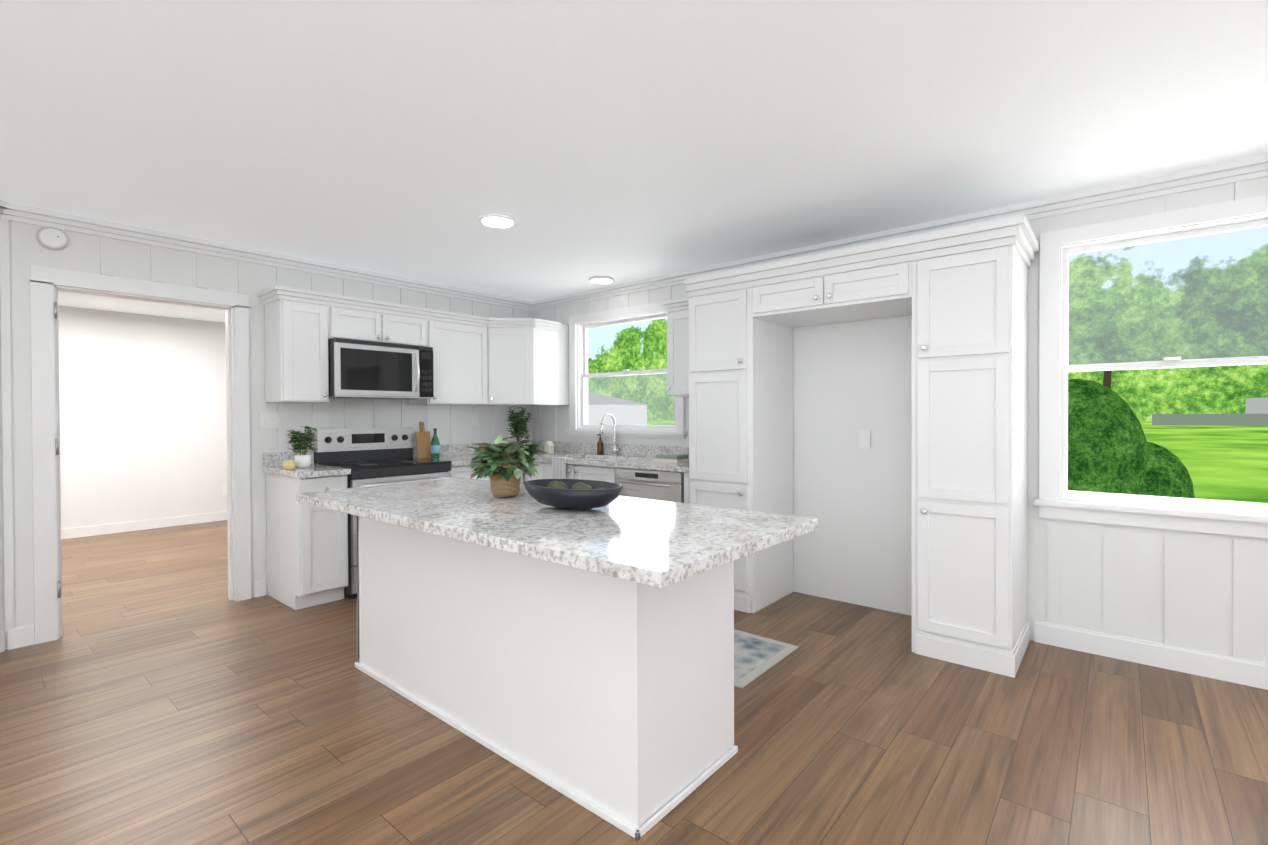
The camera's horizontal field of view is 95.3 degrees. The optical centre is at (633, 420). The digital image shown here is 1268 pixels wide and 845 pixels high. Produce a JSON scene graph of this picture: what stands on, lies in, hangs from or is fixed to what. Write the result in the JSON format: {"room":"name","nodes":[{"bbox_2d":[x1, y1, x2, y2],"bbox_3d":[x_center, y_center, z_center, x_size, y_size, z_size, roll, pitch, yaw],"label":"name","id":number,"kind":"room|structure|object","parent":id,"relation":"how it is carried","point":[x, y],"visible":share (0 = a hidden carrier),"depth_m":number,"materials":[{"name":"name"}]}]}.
{"room":"kitchen","nodes":[
{"label":"kitchen","id":0,"kind":"room"},
{"bbox_2d":[0,295,4,631],"bbox_3d":[-3.333,0.053,1.059,0.120,2.440,4.200,0,1,-5],"label":"wall","id":1,"kind":"structure","parent":0,"point":[2,610],"depth_m":3.15,"materials":[{"name":"paint"}]},
{"bbox_2d":[0,630,15,652],"bbox_3d":[-3.249,1.215,1.057,2.941,0.117,2.967,0,1,40],"label":"baseboard","id":2,"kind":"structure","parent":1,"relation":"attached to","point":[11,642],"depth_m":3.17,"materials":[{"name":"paint"}]},
{"bbox_2d":[58,306,226,528],"bbox_3d":[-5.938,0.019,6.196,0.120,2.440,5.200,0,1,40],"label":"wall","id":3,"kind":"structure","parent":0,"point":[143,433],"depth_m":6.51,"materials":[{"name":"paint"}]},
{"bbox_2d":[61,511,226,538],"bbox_3d":[-5.881,1.186,6.162,0.016,0.105,4.960,0,1,40],"label":"baseboard","id":4,"kind":"structure","parent":3,"relation":"attached to","point":[77,532],"depth_m":6.52,"materials":[{"name":"paint"}]},
{"bbox_2d":[222,485,226,494],"bbox_3d":[-5.048,0.857,7.143,0.006,0.116,0.072,0,1,40],"label":"outlet","id":5,"kind":"object","parent":3,"relation":"attached to","point":[224,488],"depth_m":7.13,"materials":[{"name":"white plastic"}]},
{"bbox_2d":[0,218,532,649],"bbox_3d":[-2.312,0.019,4.590,0.132,2.440,4.060,0,1,40],"label":"wall","id":6,"kind":"structure","parent":0,"point":[22,250],"depth_m":3.87,"materials":[{"name":"paint"}]},
{"bbox_2d":[35,226,68,250],"bbox_3d":[-3.310,-1.039,3.291,0.035,0.136,0.136,0,1,40],"label":"smoke detector","id":7,"kind":"object","parent":6,"relation":"attached to","point":[52,238],"visible":1,"depth_m":3.28,"materials":[{"name":"white plastic"}]},
{"bbox_2d":[30,265,250,643],"bbox_3d":[-3.077,0.188,3.685,0.171,2.123,1.063,0,1,40],"label":"door frame","id":8,"kind":"structure","parent":6,"relation":"attached to","point":[47,284],"depth_m":3.36,"materials":[{"name":"paint"}]},
{"bbox_2d":[0,199,531,310],"bbox_3d":[-2.091,-1.141,2.428,3.012,0.085,6.600,0,1,40],"label":"crown molding","id":9,"kind":"structure","parent":6,"relation":"attached to","point":[9,211],"depth_m":3.91,"materials":[{"name":"paint"}]},
{"bbox_2d":[259,412,278,428],"bbox_3d":[-2.609,-0.001,4.134,0.012,0.116,0.120,0,1,40],"label":"outlet","id":10,"kind":"object","parent":6,"relation":"attached to","point":[268,420],"depth_m":4.14,"materials":[{"name":"white plastic"}]},
{"bbox_2d":[261,293,332,402],"bbox_3d":[-2.407,-0.494,4.133,0.314,0.722,0.313,0,1,40],"label":"upper cabinet","id":11,"kind":"object","parent":6,"relation":"attached to","point":[298,329],"depth_m":4.03,"materials":[{"name":"paint"}]},
{"bbox_2d":[312,412,328,426],"bbox_3d":[-2.386,-0.009,4.398,0.012,0.116,0.120,0,1,40],"label":"outlet","id":12,"kind":"object","parent":6,"relation":"attached to","point":[319,419],"depth_m":4.40,"materials":[{"name":"white plastic"}]},
{"bbox_2d":[333,301,392,342],"bbox_3d":[-2.166,-0.727,4.417,0.314,0.263,0.436,0,1,40],"label":"upper cabinet","id":13,"kind":"object","parent":6,"relation":"attached to","point":[374,323],"depth_m":4.34,"materials":[{"name":"paint"}]},
{"bbox_2d":[328,338,433,399],"bbox_3d":[-2.005,-0.384,4.505,0.450,0.415,0.764,0,1,40],"label":"microwave","id":14,"kind":"object","parent":13,"relation":"attached to","point":[359,369],"visible":1,"depth_m":4.35,"materials":[{"name":"grey metal"}]},
{"bbox_2d":[393,309,428,346],"bbox_3d":[-1.950,-0.730,4.674,0.314,0.263,0.436,0,1,40],"label":"upper cabinet","id":15,"kind":"object","parent":6,"relation":"attached to","point":[409,328],"depth_m":4.63,"materials":[{"name":"paint"}]},
{"bbox_2d":[409,313,484,404],"bbox_3d":[-1.585,-0.505,5.074,0.357,0.722,0.641,0,1,40],"label":"upper cabinet","id":16,"kind":"object","parent":6,"relation":"attached to","point":[478,360],"depth_m":4.96,"materials":[{"name":"paint"}]},
{"bbox_2d":[472,413,478,425],"bbox_3d":[-1.498,-0.012,5.454,0.006,0.116,0.072,0,1,40],"label":"outlet","id":17,"kind":"object","parent":6,"relation":"attached to","point":[475,416],"depth_m":5.45,"materials":[{"name":"white plastic"}]},
{"bbox_2d":[485,318,560,405],"bbox_3d":[-1.154,-0.510,5.407,0.587,0.722,0.657,0,1,40],"label":"upper cabinet","id":18,"kind":"object","parent":6,"relation":"attached to","point":[523,358],"depth_m":5.22,"materials":[{"name":"paint"}]},
{"bbox_2d":[0,520,1267,844],"bbox_3d":[-2.074,1.288,2.312,11.040,0.060,7.260,0,1,40],"label":"floor","id":19,"kind":"structure","parent":0,"point":[164,690],"depth_m":2.24,"materials":[{"name":"brown wood"}]},
{"bbox_2d":[263,451,350,609],"bbox_3d":[-2.282,0.736,4.029,0.644,1.013,0.330,0,1,40],"label":"base cabinet","id":20,"kind":"object","parent":19,"relation":"on","point":[307,555],"depth_m":3.88,"materials":[{"name":"paint"}]},
{"bbox_2d":[282,461,294,469],"bbox_3d":[-2.340,0.301,3.917,0.078,0.056,0.078,0,1,40],"label":"candle jar","id":21,"kind":"object","parent":20,"relation":"on","point":[288,465],"visible":1,"depth_m":3.89,"materials":[{"name":"yellow wax"}]},
{"bbox_2d":[287,426,317,467],"bbox_3d":[-2.319,0.182,4.039,0.211,0.291,0.214,0,1,40],"label":"potted plant","id":22,"kind":"object","parent":20,"relation":"on","point":[302,441],"visible":1,"depth_m":4.02,"materials":[{"name":"green plant"}]},
{"bbox_2d":[314,427,450,598],"bbox_3d":[-1.901,0.648,4.430,0.706,1.180,0.762,0,1,40],"label":"range","id":23,"kind":"object","parent":19,"relation":"on","point":[374,456],"visible":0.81,"depth_m":4.40,"materials":[{"name":"grey metal"}]},
{"bbox_2d":[413,441,522,483],"bbox_3d":[-1.452,0.724,5.014,0.644,1.013,0.694,0,1,40],"label":"base cabinet","id":24,"kind":"object","parent":19,"relation":"on","point":[458,454],"depth_m":4.97,"materials":[{"name":"paint"}]},
{"bbox_2d":[415,422,430,457],"bbox_3d":[-1.798,0.163,4.931,0.065,0.308,0.130,0,1,40],"label":"cutting board","id":25,"kind":"object","parent":24,"relation":"on","point":[423,442],"visible":0.92,"depth_m":4.92,"materials":[{"name":"brown wood"}]},
{"bbox_2d":[431,428,439,457],"bbox_3d":[-1.695,0.191,4.929,0.073,0.252,0.072,0,1,40],"label":"bottle","id":26,"kind":"object","parent":24,"relation":"on","point":[435,447],"visible":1,"depth_m":4.90,"materials":[{"name":"teal glass"}]},
{"bbox_2d":[355,517,737,839],"bbox_3d":[-0.515,0.810,2.552,1.870,0.878,0.592,0,1,40],"label":"kitchen island","id":27,"kind":"object","parent":19,"relation":"on","point":[584,658],"depth_m":2.04,"materials":[{"name":"paint"}]},
{"bbox_2d":[296,477,817,588],"bbox_3d":[-0.476,0.360,2.372,2.170,0.036,0.900,0,1,40],"label":"island countertop","id":28,"kind":"structure","parent":27,"relation":"on","point":[655,544],"depth_m":1.92,"materials":[{"name":"white stone"}]},
{"bbox_2d":[468,435,545,496],"bbox_3d":[-0.581,0.198,2.599,0.331,0.272,0.366,0,1,40],"label":"potted plant","id":29,"kind":"object","parent":28,"relation":"on","point":[502,464],"visible":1,"depth_m":2.53,"materials":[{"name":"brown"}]},
{"bbox_2d":[523,479,622,508],"bbox_3d":[-0.245,0.288,2.274,0.475,0.094,0.292,0,1,40],"label":"moss bowl","id":30,"kind":"object","parent":28,"relation":"on","point":[573,494],"visible":0.98,"depth_m":2.16,"materials":[{"name":"black ceramic"}]},
{"bbox_2d":[523,441,688,503],"bbox_3d":[-0.357,0.720,4.976,2.368,1.013,0.661,0,1,40],"label":"base cabinet","id":31,"kind":"object","parent":19,"relation":"on","point":[585,464],"depth_m":4.88,"materials":[{"name":"paint"}]},
{"bbox_2d":[506,407,530,444],"bbox_3d":[-1.087,0.089,5.485,0.256,0.442,0.253,0,1,40],"label":"plant","id":32,"kind":"object","parent":31,"relation":"on","point":[517,426],"visible":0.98,"depth_m":5.45,"materials":[{"name":"green plant"}]},
{"bbox_2d":[544,441,553,452],"bbox_3d":[-0.811,0.251,5.512,0.080,0.115,0.064,0,1,40],"label":"jar","id":33,"kind":"object","parent":31,"relation":"on","point":[548,446],"visible":1,"depth_m":5.49,"materials":[{"name":"beige ceramic"}]},
{"bbox_2d":[552,457,572,478],"bbox_3d":[-0.595,0.419,4.807,0.160,0.222,0.092,0,1,40],"label":"tea towel","id":34,"kind":"object","parent":31,"relation":"hanging from","point":[558,467],"visible":0.82,"depth_m":4.77,"materials":[{"name":"white fabric"}]},
{"bbox_2d":[597,434,602,454],"bbox_3d":[-0.310,0.216,5.268,0.056,0.185,0.063,0,1,40],"label":"soap bottle","id":35,"kind":"object","parent":31,"relation":"on","point":[600,447],"visible":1,"depth_m":5.25,"materials":[{"name":"brown glass"}]},
{"bbox_2d":[600,413,620,455],"bbox_3d":[-0.205,0.123,5.082,0.102,0.375,0.214,0,1,40],"label":"faucet","id":36,"kind":"object","parent":31,"relation":"on","point":[615,449],"visible":1,"depth_m":5.14,"materials":[{"name":"silver metal"}]},
{"bbox_2d":[654,453,688,462],"bbox_3d":[0.292,0.286,4.431,0.220,0.055,0.170,0,1,40],"label":"books","id":37,"kind":"object","parent":31,"relation":"on","point":[674,458],"visible":0.93,"depth_m":4.37,"materials":[{"name":"beige paper"}]},
{"bbox_2d":[616,468,683,502],"bbox_3d":[0.271,0.794,4.436,0.609,0.872,0.640,0,1,40],"label":"dishwasher","id":38,"kind":"object","parent":19,"relation":"on","point":[655,485],"visible":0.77,"depth_m":4.19,"materials":[{"name":"grey metal"}]},
{"bbox_2d":[734,629,798,688],"bbox_3d":[0.351,1.236,3.209,0.910,0.008,0.620,0,1,40],"label":"rug","id":39,"kind":"object","parent":19,"relation":"on","point":[755,656],"visible":0.36,"depth_m":3.05,"materials":[{"name":"fabric"}]},
{"bbox_2d":[685,214,1038,677],"bbox_3d":[1.297,0.129,3.589,1.943,2.210,0.640,0,1,40],"label":"surround","id":40,"kind":"object","parent":19,"relation":"on","point":[959,294],"visible":0.94,"depth_m":3.03,"materials":[{"name":"paint"}]},
{"bbox_2d":[0,0,1267,322],"bbox_3d":[-2.084,-1.212,2.290,11.040,0.060,7.260,0,1,40],"label":"ceiling","id":41,"kind":"structure","parent":0,"point":[582,142],"depth_m":2.28,"materials":[{"name":"paint"}]},
{"bbox_2d":[479,213,515,227],"bbox_3d":[-0.809,-1.185,3.425,0.210,0.024,0.210,0,1,40],"label":"recessed light","id":42,"kind":"object","parent":41,"relation":"in","point":[497,220],"visible":1,"depth_m":3.39,"materials":[{"name":"paint"}]},
{"bbox_2d":[589,276,613,283],"bbox_3d":[-0.279,-1.200,4.927,0.210,0.024,0.210,0,1,40],"label":"recessed light","id":43,"kind":"object","parent":41,"relation":"in","point":[601,279],"visible":1,"depth_m":4.89,"materials":[{"name":"paint"}]},
{"bbox_2d":[532,177,1267,662],"bbox_3d":[1.666,0.010,3.794,7.240,2.440,0.148,0,1,40],"label":"wall","id":44,"kind":"structure","parent":0,"point":[1182,589],"depth_m":3.66,"materials":[{"name":"paint"}]},
{"bbox_2d":[566,298,686,438],"bbox_3d":[-0.069,-0.431,5.218,1.390,1.149,0.200,0,1,40],"label":"window","id":45,"kind":"structure","parent":44,"relation":"in","point":[579,327],"depth_m":5.38,"materials":[{"name":"paint"}]},
{"bbox_2d":[587,374,674,424],"bbox_3d":[-0.013,-0.183,5.285,1.160,0.498,0.002,0,1,40],"label":"screen","id":46,"kind":"object","parent":44,"relation":"attached to","point":[656,374],"depth_m":5.32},
{"bbox_2d":[660,297,688,396],"bbox_3d":[0.478,-0.556,4.466,0.445,0.730,0.342,0,1,40],"label":"upper cabinet","id":47,"kind":"object","parent":44,"relation":"attached to","point":[677,311],"visible":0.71,"depth_m":4.41,"materials":[{"name":"paint"}]},
{"bbox_2d":[859,430,870,447],"bbox_3d":[1.524,0.121,3.815,0.072,0.116,0.007,0,1,40],"label":"outlet","id":48,"kind":"object","parent":44,"relation":"attached to","point":[864,435],"depth_m":3.81,"materials":[{"name":"white plastic"}]},
{"bbox_2d":[528,154,1267,310],"bbox_3d":[1.599,-1.166,3.711,7.000,0.085,0.060,0,1,40],"label":"crown molding","id":49,"kind":"structure","parent":44,"relation":"attached to","point":[1255,167],"depth_m":3.21,"materials":[{"name":"paint"}]},
{"bbox_2d":[1034,620,1267,689],"bbox_3d":[3.268,1.178,2.360,2.695,0.117,0.016,0,1,40],"label":"baseboard","id":50,"kind":"structure","parent":44,"relation":"attached to","point":[1251,673],"depth_m":2.90,"materials":[{"name":"paint"}]},
{"bbox_2d":[1034,195,1267,537],"bbox_3d":[2.693,-0.247,2.891,1.120,1.568,0.200,0,1,40],"label":"window","id":51,"kind":"structure","parent":44,"relation":"in","point":[1058,248],"depth_m":3.02,"materials":[{"name":"paint"}]},
{"bbox_2d":[1068,226,1267,364],"bbox_3d":[2.747,-0.616,2.952,0.890,0.660,0.002,0,1,40],"label":"screen","id":52,"kind":"object","parent":44,"relation":"attached to","point":[1162,332],"depth_m":2.96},
{"label":"outside","id":53,"kind":"structure","parent":0,"visible":0},
{"bbox_2d":[588,226,1267,359],"bbox_3d":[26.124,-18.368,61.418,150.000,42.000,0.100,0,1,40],"label":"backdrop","id":54,"kind":"structure","parent":53,"point":[599,337],"depth_m":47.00,"materials":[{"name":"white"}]},
{"bbox_2d":[588,228,1267,421],"bbox_3d":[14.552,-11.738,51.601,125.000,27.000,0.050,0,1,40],"label":"trees","id":55,"kind":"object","parent":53,"point":[1145,394],"depth_m":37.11,"materials":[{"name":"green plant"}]},
{"bbox_2d":[647,420,1267,502],"bbox_3d":[0.175,0.868,34.605,125.000,1.302,44.700,0,1,40],"label":"lawn","id":56,"kind":"structure","parent":53,"point":[1228,463],"depth_m":16.71,"materials":[{"name":"green plant"}]},
{"bbox_2d":[588,393,1267,425],"bbox_3d":[20.636,-0.387,28.847,56.300,2.850,23.100,0,1,40],"label":"buildings","id":57,"kind":"structure","parent":56,"relation":"on","point":[1256,414],"depth_m":32.16},
{"bbox_2d":[1068,379,1194,497],"bbox_3d":[8.059,0.801,10.099,2.550,3.100,2.000,0,1,40],"label":"bushes","id":58,"kind":"object","parent":56,"relation":"on","point":[1111,449],"visible":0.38,"depth_m":9.42,"materials":[{"name":"green plant"}]},
{"bbox_2d":[1068,226,1267,388],"bbox_3d":[23.622,-6.766,16.617,36.000,16.400,0.170,0,1,40],"label":"trees","id":59,"kind":"object","parent":56,"relation":"on","point":[1175,337],"depth_m":20.15,"materials":[{"name":"green plant"}]}
]}

